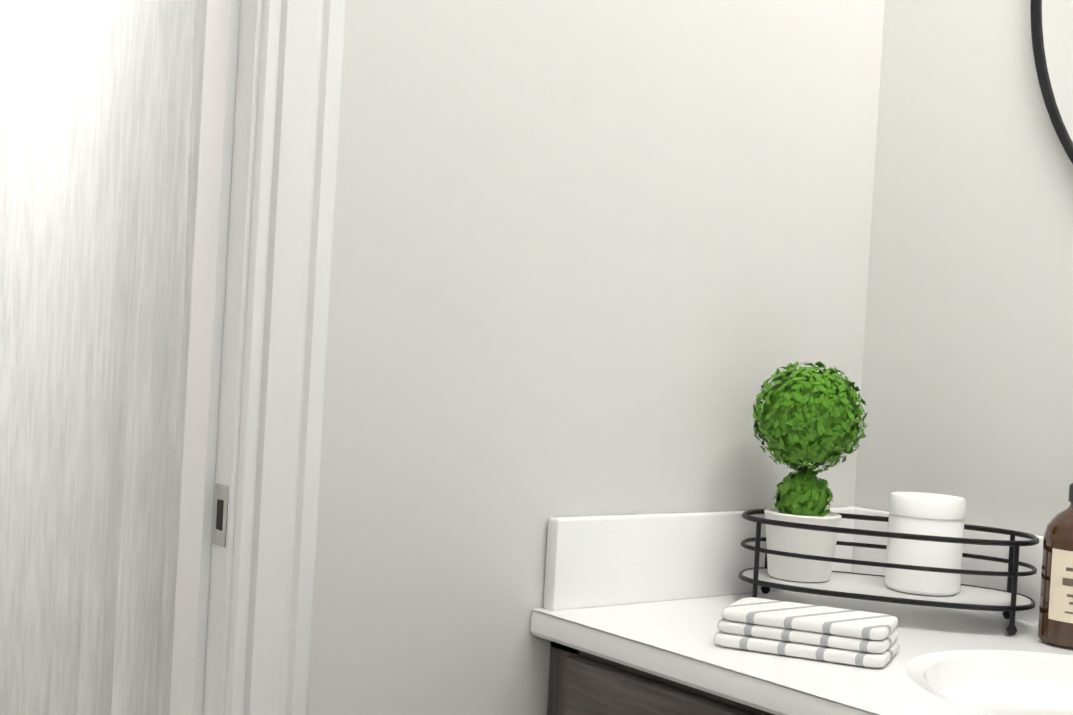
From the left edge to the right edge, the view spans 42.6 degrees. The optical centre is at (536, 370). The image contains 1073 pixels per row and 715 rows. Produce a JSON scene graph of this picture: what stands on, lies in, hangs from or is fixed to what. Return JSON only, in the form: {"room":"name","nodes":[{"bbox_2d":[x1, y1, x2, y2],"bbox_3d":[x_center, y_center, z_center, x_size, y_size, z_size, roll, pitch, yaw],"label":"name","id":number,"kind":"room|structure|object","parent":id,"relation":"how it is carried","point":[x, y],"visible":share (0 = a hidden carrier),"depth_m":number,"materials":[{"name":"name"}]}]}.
{"room":"bathroom","nodes":[
{"label":"bathroom","id":0,"kind":"room"},
{"bbox_2d":[307,0,884,714],"bbox_3d":[-0.325,-0.145,1.372,1.880,2.480,0.120,3,1,-38],"label":"wall","id":1,"kind":"structure","parent":0,"point":[599,256],"depth_m":1.56,"materials":[{"name":"paint"}]},
{"bbox_2d":[169,0,345,714],"bbox_3d":[-0.608,0.000,1.164,0.891,2.165,0.159,3,1,-38],"label":"door frame","id":2,"kind":"structure","parent":1,"relation":"attached to","point":[286,332],"depth_m":1.35,"materials":[{"name":"white wood"}]},
{"bbox_2d":[544,505,857,596],"bbox_3d":[0.221,0.230,1.721,0.518,0.106,0.020,3,1,-38],"label":"backsplash","id":3,"kind":"structure","parent":1,"relation":"attached to","point":[587,555],"depth_m":1.65,"materials":[{"name":"white stone"}]},
{"bbox_2d":[854,506,1043,612],"bbox_3d":[0.820,0.270,1.381,0.020,0.106,1.292,3,1,-38],"label":"backsplash","id":4,"kind":"structure","parent":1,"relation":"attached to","point":[1029,586],"depth_m":1.71,"materials":[{"name":"white stone"}]},
{"bbox_2d":[854,0,1072,534],"bbox_3d":[0.760,-0.086,1.583,0.100,2.480,4.630,3,1,-38],"label":"wall","id":5,"kind":"structure","parent":0,"point":[967,385],"depth_m":1.77,"materials":[{"name":"paint"}]},
{"bbox_2d":[1030,0,1072,163],"bbox_3d":[0.849,-0.453,1.389,0.018,0.774,0.774,3,1,-38],"label":"mirror","id":6,"kind":"object","parent":5,"relation":"attached to","point":[1052,31],"visible":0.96,"depth_m":1.67,"materials":[{"name":"clear glass"}]},
{"bbox_3d":[-0.058,1.168,1.030,1.980,0.100,4.630,3,1,-38],"label":"floor","id":7,"kind":"structure","parent":0,"visible":0},
{"bbox_2d":[530,581,1072,714],"bbox_3d":[0.572,0.730,1.225,0.568,0.840,1.280,3,1,-38],"label":"bathroom vanity","id":8,"kind":"object","parent":7,"relation":"on","point":[627,618],"depth_m":1.45,"materials":[{"name":"white stone"}]},
{"bbox_2d":[714,597,898,667],"bbox_3d":[0.281,0.270,1.426,0.175,0.038,0.105,4,1,23],"label":"hand towel","id":9,"kind":"object","parent":8,"relation":"on","point":[840,635],"visible":1,"depth_m":1.39,"materials":[{"name":"fabric"}]},
{"bbox_2d":[738,509,1038,635],"bbox_3d":[0.418,0.239,1.654,0.270,0.108,0.312,3,1,-38],"label":"tray","id":10,"kind":"object","parent":8,"relation":"on","point":[1010,602],"visible":0.75,"depth_m":1.61,"materials":[{"name":"black metal"}]},
{"bbox_2d":[753,361,867,581],"bbox_3d":[0.329,0.121,1.681,0.138,0.265,0.140,3,1,-38],"label":"topiary plant","id":11,"kind":"object","parent":10,"relation":"on","point":[803,416],"visible":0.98,"depth_m":1.65,"materials":[{"name":"green plant"}]},
{"bbox_2d":[885,492,965,595],"bbox_3d":[0.463,0.206,1.641,0.089,0.112,0.089,3,1,-38],"label":"candle jar","id":12,"kind":"object","parent":10,"relation":"on","point":[929,514],"visible":1,"depth_m":1.60,"materials":[{"name":"white ceramic"}]},
{"bbox_2d":[1037,483,1072,648],"bbox_3d":[0.607,0.200,1.534,0.081,0.212,0.081,3,1,-38],"label":"soap dispenser","id":13,"kind":"object","parent":8,"relation":"on","point":[1055,623],"visible":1,"depth_m":1.51,"materials":[{"name":"brown glass"}]},
{"bbox_3d":[-1.338,-0.224,2.824,1.720,2.480,0.100,3,1,-38],"label":"wall","id":14,"kind":"structure","parent":0,"visible":0},
{"bbox_2d":[0,0,206,714],"bbox_3d":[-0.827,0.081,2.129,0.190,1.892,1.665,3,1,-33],"label":"door","id":15,"kind":"structure","parent":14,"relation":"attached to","point":[100,110],"depth_m":1.58,"materials":[{"name":"wood"}]}
]}

